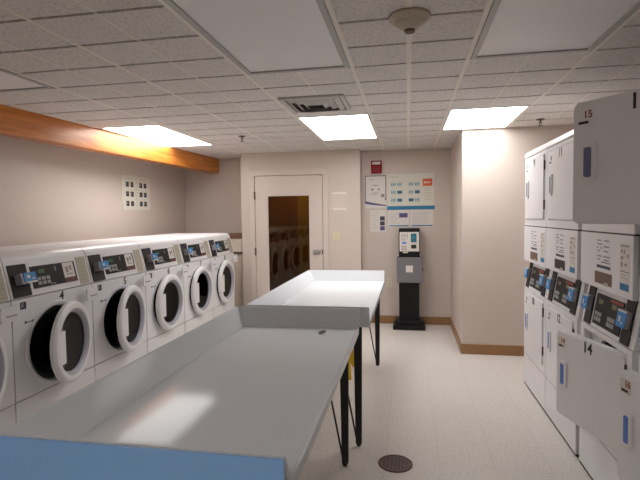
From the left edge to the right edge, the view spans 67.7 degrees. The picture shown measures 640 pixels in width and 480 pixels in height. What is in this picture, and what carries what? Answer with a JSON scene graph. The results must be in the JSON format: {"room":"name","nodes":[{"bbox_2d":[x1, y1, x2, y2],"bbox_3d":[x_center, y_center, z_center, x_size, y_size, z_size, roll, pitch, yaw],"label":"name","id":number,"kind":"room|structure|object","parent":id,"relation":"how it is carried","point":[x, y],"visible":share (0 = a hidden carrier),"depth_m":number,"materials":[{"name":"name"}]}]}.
{"room":"laundry","nodes":[
{"label":"laundry","id":0,"kind":"room"},
{"bbox_2d":[0,136,185,246],"bbox_3d":[-2.832,0.190,2.059,0.120,2.234,9.840,0,3,10],"label":"wall","id":1,"kind":"structure","parent":0,"point":[49,193],"depth_m":4.51,"materials":[{"name":"beige paint"}]},
{"bbox_2d":[0,104,218,172],"bbox_3d":[-2.639,-0.782,2.004,0.130,0.196,9.649,0,3,14],"label":"beam","id":2,"kind":"structure","parent":1,"relation":"attached to","point":[14,122],"depth_m":4.22,"materials":[{"name":"brown wood"}]},
{"bbox_2d":[121,174,150,209],"bbox_3d":[-2.128,-0.543,5.537,0.007,0.385,0.580,0,3,10],"label":"poster","id":3,"kind":"object","parent":1,"relation":"attached to","point":[135,190],"visible":1,"depth_m":5.51,"materials":[{"name":"beige paper"}]},
{"bbox_2d":[184,158,241,232],"bbox_3d":[-1.401,-0.061,6.731,1.000,2.234,0.120,0,3,10],"label":"wall","id":4,"kind":"structure","parent":0,"point":[212,200],"depth_m":6.66,"materials":[{"name":"beige paint"}]},
{"bbox_2d":[230,238,243,306],"bbox_3d":[-2.274,0.753,1.986,1.000,1.100,9.600,0,3,10],"label":"wall","id":5,"kind":"structure","parent":0,"point":[236,243],"depth_m":6.22,"materials":[{"name":"beige paint"}]},
{"bbox_2d":[228,233,241,237],"bbox_3d":[-2.282,0.177,1.957,1.000,0.055,9.600,0,3,10],"label":"trim","id":6,"kind":"structure","parent":5,"relation":"on","point":[232,235],"depth_m":6.20,"materials":[{"name":"brown wood"}]},
{"bbox_2d":[240,149,362,306],"bbox_3d":[-0.210,-0.052,6.221,1.528,2.234,0.450,0,3,10],"label":"wall","id":7,"kind":"structure","parent":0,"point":[344,167],"depth_m":5.91,"materials":[{"name":"beige paint"}]},
{"bbox_2d":[249,168,328,300],"bbox_3d":[-0.391,0.097,6.030,1.020,1.961,0.098,0,3,10],"label":"door","id":8,"kind":"structure","parent":7,"relation":"attached to","point":[289,239],"depth_m":6.04,"materials":[{"name":"paint"}]},
{"bbox_2d":[333,231,341,239],"bbox_3d":[0.213,-0.051,5.905,0.110,0.112,0.017,0,3,10],"label":"light switch","id":9,"kind":"object","parent":7,"relation":"attached to","point":[337,235],"visible":1,"depth_m":5.91,"materials":[{"name":"beige plastic"}]},
{"bbox_2d":[332,192,347,211],"bbox_3d":[0.245,-0.470,5.880,0.200,0.250,0.011,0,3,10],"label":"sign holder","id":10,"kind":"object","parent":7,"relation":"attached to","point":[339,199],"visible":1,"depth_m":5.88,"materials":[{"name":"paint"}]},
{"bbox_2d":[0,0,639,158],"bbox_3d":[-0.316,-0.931,1.621,5.508,0.080,10.058,0,3,10],"label":"ceiling","id":11,"kind":"structure","parent":0,"point":[108,63],"depth_m":2.78,"materials":[{"name":"grey"}]},
{"bbox_2d":[0,68,54,92],"bbox_3d":[-2.022,-0.909,2.402,0.564,0.017,1.207,0,3,10],"label":"recessed light","id":12,"kind":"object","parent":11,"relation":"in","point":[9,81],"visible":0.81,"depth_m":2.85,"materials":[{"name":"white plastic"}]},
{"bbox_2d":[0,71,43,89],"bbox_3d":[-2.022,-0.912,2.402,0.508,0.007,1.151,0,3,10],"label":"diffuser","id":13,"kind":"object","parent":12,"relation":"attached to","point":[8,81],"depth_m":2.85,"materials":[{"name":"white plastic"}]},
{"bbox_2d":[100,125,211,146],"bbox_3d":[-1.580,-1.035,4.797,0.564,0.014,1.207,0,3,10],"label":"recessed light","id":14,"kind":"object","parent":11,"relation":"in","point":[157,134],"visible":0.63,"depth_m":4.68,"materials":[{"name":"beige plastic"}]},
{"bbox_2d":[163,0,349,74],"bbox_3d":[-0.233,-0.917,2.072,0.584,0.017,1.207,0,3,10],"label":"recessed light","id":15,"kind":"object","parent":11,"relation":"in","point":[258,36],"visible":0.99,"depth_m":2.10,"materials":[{"name":"white plastic"}]},
{"bbox_2d":[278,94,350,113],"bbox_3d":[-0.026,-0.971,3.436,0.450,0.028,0.450,0,3,10],"label":"ceiling vent","id":16,"kind":"object","parent":11,"relation":"in","point":[332,102],"visible":1,"depth_m":3.37,"materials":[{"name":"silver metal"}]},
{"bbox_2d":[297,114,377,140],"bbox_3d":[0.208,-1.043,4.466,0.584,0.014,1.207,0,3,10],"label":"recessed light","id":17,"kind":"object","parent":11,"relation":"in","point":[352,126],"visible":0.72,"depth_m":4.35,"materials":[{"name":"beige plastic"}]},
{"bbox_2d":[389,8,430,33],"bbox_3d":[0.367,-0.883,1.953,0.170,0.064,0.170,0,3,10],"label":"smoke detector","id":18,"kind":"object","parent":11,"relation":"attached to","point":[408,20],"visible":1,"depth_m":1.91,"materials":[{"name":"beige plastic"}]},
{"bbox_2d":[442,105,529,129],"bbox_3d":[1.380,-1.041,4.096,0.584,0.014,0.902,0,3,10],"label":"recessed light","id":19,"kind":"object","parent":11,"relation":"in","point":[486,117],"visible":0.8,"depth_m":4.03,"materials":[{"name":"beige plastic"}]},
{"bbox_2d":[536,118,544,125],"bbox_3d":[1.907,-1.016,4.127,0.068,0.057,0.068,0,3,10],"label":"sprinkler","id":20,"kind":"object","parent":11,"relation":"attached to","point":[541,119],"visible":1,"depth_m":4.12,"materials":[{"name":"grey metal"}]},
{"bbox_2d":[471,0,639,59],"bbox_3d":[0.966,-0.922,1.850,0.584,0.017,1.207,0,3,10],"label":"recessed light","id":21,"kind":"object","parent":11,"relation":"in","point":[511,28],"visible":0.96,"depth_m":2.07,"materials":[{"name":"white plastic"}]},
{"bbox_2d":[362,148,450,316],"bbox_3d":[1.095,-0.063,6.087,1.088,2.234,0.240,0,3,10],"label":"wall","id":22,"kind":"structure","parent":0,"point":[380,250],"depth_m":5.94,"materials":[{"name":"beige paint"}]},
{"bbox_2d":[365,175,385,207],"bbox_3d":[0.699,-0.607,6.002,0.263,0.403,0.014,0,3,10],"label":"framed notice","id":23,"kind":"object","parent":22,"relation":"attached to","point":[375,186],"visible":1,"depth_m":6.00,"materials":[{"name":"grey paper"}]},
{"bbox_2d":[371,160,381,172],"bbox_3d":[0.704,-0.913,5.962,0.132,0.155,0.059,0,3,10],"label":"fire alarm","id":24,"kind":"object","parent":22,"relation":"attached to","point":[376,166],"visible":1,"depth_m":5.94,"materials":[{"name":"red plastic"}]},
{"bbox_2d":[370,210,385,231],"bbox_3d":[0.733,-0.240,6.019,0.198,0.269,0.004,0,3,10],"label":"flyer","id":25,"kind":"object","parent":22,"relation":"attached to","point":[377,217],"visible":1,"depth_m":6.02,"materials":[{"name":"grey paper"}]},
{"bbox_2d":[387,278,391,286],"bbox_3d":[0.876,0.538,6.031,0.068,0.115,0.008,0,3,10],"label":"wall outlet","id":26,"kind":"object","parent":22,"relation":"attached to","point":[389,280],"visible":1,"depth_m":6.03,"materials":[{"name":"beige plastic"}]},
{"bbox_2d":[388,210,408,226],"bbox_3d":[0.985,-0.266,5.972,0.262,0.210,0.004,0,3,10],"label":"flyer","id":27,"kind":"object","parent":22,"relation":"attached to","point":[396,218],"visible":1,"depth_m":5.97,"materials":[{"name":"grey paper"}]},
{"bbox_2d":[371,315,449,324],"bbox_3d":[1.087,1.009,6.018,1.088,0.100,0.008,0,3,10],"label":"baseboard","id":28,"kind":"structure","parent":22,"relation":"attached to","point":[383,319],"depth_m":5.96,"materials":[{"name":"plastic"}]},
{"bbox_2d":[387,173,434,209],"bbox_3d":[1.125,-0.602,5.927,0.582,0.445,0.006,0,3,10],"label":"poster","id":29,"kind":"object","parent":22,"relation":"attached to","point":[415,190],"visible":1,"depth_m":5.92,"materials":[{"name":"beige paper"}]},
{"bbox_2d":[410,210,432,226],"bbox_3d":[1.264,-0.267,5.920,0.278,0.210,0.004,0,3,10],"label":"flyer","id":30,"kind":"object","parent":22,"relation":"attached to","point":[418,218],"visible":1,"depth_m":5.92,"materials":[{"name":"grey paper"}]},
{"bbox_2d":[412,212,429,219],"bbox_3d":[1.253,-0.276,5.920,0.216,0.132,0.001,0,3,10],"label":"print","id":31,"kind":"object","parent":30,"relation":"on","point":[415,215],"depth_m":5.92,"materials":[{"name":"grey paper"}]},
{"bbox_2d":[299,323,591,479],"bbox_3d":[-0.288,1.324,2.046,5.120,0.100,10.620,0,3,10],"label":"floor","id":32,"kind":"structure","parent":0,"point":[455,415],"depth_m":3.16,"materials":[{"name":"tile"}]},
{"bbox_2d":[0,261,18,434],"bbox_3d":[-1.992,0.691,2.295,0.904,1.186,0.656,0,3,10],"label":"washing machine","id":33,"kind":"object","parent":32,"relation":"on","point":[8,313],"visible":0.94,"depth_m":2.52,"materials":[{"name":"white metal"}]},
{"bbox_2d":[0,247,97,422],"bbox_3d":[-1.873,0.657,2.947,0.900,1.186,0.656,0,3,10],"label":"washing machine","id":34,"kind":"object","parent":32,"relation":"on","point":[53,341],"visible":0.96,"depth_m":2.82,"materials":[{"name":"white metal"}]},
{"bbox_2d":[27,275,37,282],"bbox_3d":[-1.602,0.214,2.652,0.011,0.045,0.072,0,3,10],"label":"print","id":35,"kind":"object","parent":34,"relation":"attached to","point":[30,278],"depth_m":2.65,"materials":[{"name":"blue paper"}]},
{"bbox_2d":[41,318,54,365],"bbox_3d":[-1.580,0.615,2.887,0.126,0.360,0.360,-1,3,-3],"label":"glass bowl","id":36,"kind":"object","parent":34,"relation":"on","point":[45,342],"depth_m":2.75,"materials":[{"name":"black glass"}]},
{"bbox_2d":[65,265,72,273],"bbox_3d":[-1.587,0.188,3.016,0.013,0.055,0.060,0,3,10],"label":"print","id":37,"kind":"object","parent":34,"relation":"attached to","point":[68,268],"depth_m":3.02,"materials":[{"name":"grey paper"}]},
{"bbox_2d":[77,259,88,281],"bbox_3d":[-1.564,0.200,3.141,0.034,0.148,0.073,0,3,10],"label":"print","id":38,"kind":"object","parent":34,"relation":"on","point":[82,269],"depth_m":3.14,"materials":[{"name":"grey paper"}]},
{"bbox_2d":[5,242,150,380],"bbox_3d":[-1.765,0.623,3.602,0.876,1.186,0.656,0,3,10],"label":"washing machine","id":39,"kind":"object","parent":32,"relation":"on","point":[117,269],"visible":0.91,"depth_m":3.47,"materials":[{"name":"white metal"}]},
{"bbox_2d":[108,299,119,337],"bbox_3d":[-1.473,0.581,3.542,0.126,0.360,0.360,-1,3,0],"label":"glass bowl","id":40,"kind":"object","parent":39,"relation":"on","point":[112,319],"depth_m":3.41,"materials":[{"name":"black glass"}]},
{"bbox_2d":[69,238,187,353],"bbox_3d":[-1.681,0.590,4.261,0.802,1.186,0.656,0,3,10],"label":"washing machine","id":41,"kind":"object","parent":32,"relation":"on","point":[161,257],"visible":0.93,"depth_m":4.13,"materials":[{"name":"white metal"}]},
{"bbox_2d":[154,286,158,317],"bbox_3d":[-1.392,0.547,4.206,0.126,0.360,0.360,0,3,9],"label":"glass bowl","id":42,"kind":"object","parent":41,"relation":"on","point":[156,288],"depth_m":4.06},
{"bbox_2d":[120,235,215,332],"bbox_3d":[-1.562,0.556,4.913,0.798,1.186,0.656,0,3,10],"label":"washing machine","id":43,"kind":"object","parent":32,"relation":"on","point":[194,249],"visible":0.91,"depth_m":4.79,"materials":[{"name":"white metal"}]},
{"bbox_2d":[0,306,359,479],"bbox_3d":[-0.280,0.856,1.948,0.733,0.846,1.684,0,3,10],"label":"folding table","id":44,"kind":"object","parent":32,"relation":"on","point":[246,393],"visible":1,"depth_m":1.51,"materials":[{"name":"laminate"}]},
{"bbox_2d":[159,233,237,318],"bbox_3d":[-1.442,0.522,5.565,0.798,1.186,0.656,0,3,10],"label":"washing machine","id":45,"kind":"object","parent":32,"relation":"on","point":[220,246],"visible":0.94,"depth_m":5.44,"materials":[{"name":"white metal"}]},
{"bbox_2d":[246,270,384,445],"bbox_3d":[0.089,0.762,3.727,0.743,0.846,1.847,0,3,10],"label":"folding table","id":46,"kind":"object","parent":32,"relation":"on","point":[339,289],"visible":0.65,"depth_m":3.69,"materials":[{"name":"laminate"}]},
{"bbox_2d":[349,349,353,379],"bbox_3d":[0.163,0.857,4.169,0.260,0.612,0.352,0,3,10],"label":"sign","id":47,"kind":"object","parent":32,"relation":"on","point":[351,358],"visible":0.06,"depth_m":4.28,"materials":[{"name":"yellow plastic"}]},
{"bbox_2d":[378,454,412,472],"bbox_3d":[0.416,1.232,2.635,0.190,0.006,0.190,0,3,10],"label":"floor drain","id":48,"kind":"object","parent":32,"relation":"on","point":[393,463],"visible":1,"depth_m":2.63,"materials":[{"name":"grey metal"}]},
{"bbox_2d":[393,228,424,330],"bbox_3d":[1.081,0.463,5.801,0.380,1.212,0.320,0,3,10],"label":"kiosk","id":49,"kind":"object","parent":32,"relation":"on","point":[409,260],"visible":1,"depth_m":5.74,"materials":[{"name":"painted metal"},{"name":"plastic"},{"name":"glass screen"}]},
{"bbox_2d":[524,143,551,411],"bbox_3d":[1.955,0.246,3.469,0.777,1.852,0.606,0,3,10],"label":"dryer","id":50,"kind":"object","parent":32,"relation":"on","point":[536,274],"visible":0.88,"depth_m":3.49,"materials":[{"name":"metal"}]},
{"bbox_2d":[545,129,588,456],"bbox_3d":[1.844,0.278,2.868,0.777,1.852,0.606,0,3,10],"label":"dryer","id":51,"kind":"object","parent":32,"relation":"on","point":[565,287],"visible":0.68,"depth_m":2.92,"materials":[{"name":"metal"}]},
{"bbox_2d":[556,234,563,252],"bbox_3d":[1.471,0.021,2.927,0.001,0.110,0.153,0,3,10],"label":"print","id":52,"kind":"object","parent":51,"relation":"on","point":[559,237],"depth_m":2.92,"materials":[{"name":"grey paper"}]},
{"bbox_2d":[570,238,574,263],"bbox_3d":[1.429,0.061,2.701,0.001,0.143,0.088,0,3,10],"label":"print","id":53,"kind":"object","parent":51,"relation":"on","point":[572,240],"depth_m":2.70,"materials":[{"name":"grey paper"}]},
{"bbox_2d":[556,224,639,479],"bbox_3d":[1.661,0.312,2.229,0.906,1.852,0.606,0,3,10],"label":"dryer","id":54,"kind":"object","parent":32,"relation":"on","point":[590,363],"visible":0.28,"depth_m":2.25,"materials":[{"name":"metal"}]},
{"bbox_2d":[597,239,609,264],"bbox_3d":[1.351,0.055,2.276,0.001,0.110,0.153,0,3,10],"label":"print","id":55,"kind":"object","parent":54,"relation":"on","point":[603,245],"depth_m":2.27,"materials":[{"name":"grey paper"}]},
{"bbox_2d":[618,308,626,323],"bbox_3d":[1.317,0.336,2.085,0.014,0.059,0.083,0,3,10],"label":"print","id":56,"kind":"object","parent":54,"relation":"attached to","point":[622,314],"depth_m":2.08,"materials":[{"name":"blue paper"}]},
{"bbox_2d":[620,245,628,278],"bbox_3d":[1.309,0.095,2.050,0.001,0.143,0.088,0,3,10],"label":"print","id":57,"kind":"object","parent":54,"relation":"on","point":[624,249],"depth_m":2.05,"materials":[{"name":"grey paper"}]},
{"bbox_2d":[573,89,639,479],"bbox_3d":[1.460,0.346,1.593,1.071,1.852,0.606,0,3,10],"label":"dryer","id":58,"kind":"object","parent":32,"relation":"on","point":[606,148],"visible":1,"depth_m":1.70,"materials":[{"name":"metal"}]},
{"bbox_2d":[451,125,573,345],"bbox_3d":[2.197,-0.036,5.249,1.384,2.234,1.490,0,3,10],"label":"wall","id":59,"kind":"structure","parent":0,"point":[488,264],"depth_m":4.59,"materials":[{"name":"beige paint"}]},
{"bbox_2d":[450,317,461,351],"bbox_3d":[1.505,1.038,5.306,0.008,0.100,1.242,0,3,10],"label":"baseboard","id":60,"kind":"structure","parent":59,"relation":"attached to","point":[456,336],"depth_m":5.24,"materials":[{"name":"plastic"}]},
{"bbox_2d":[461,344,523,355],"bbox_3d":[2.013,1.068,4.578,1.272,0.100,0.008,0,3,10],"label":"baseboard","id":61,"kind":"structure","parent":59,"relation":"attached to","point":[480,349],"depth_m":4.63,"materials":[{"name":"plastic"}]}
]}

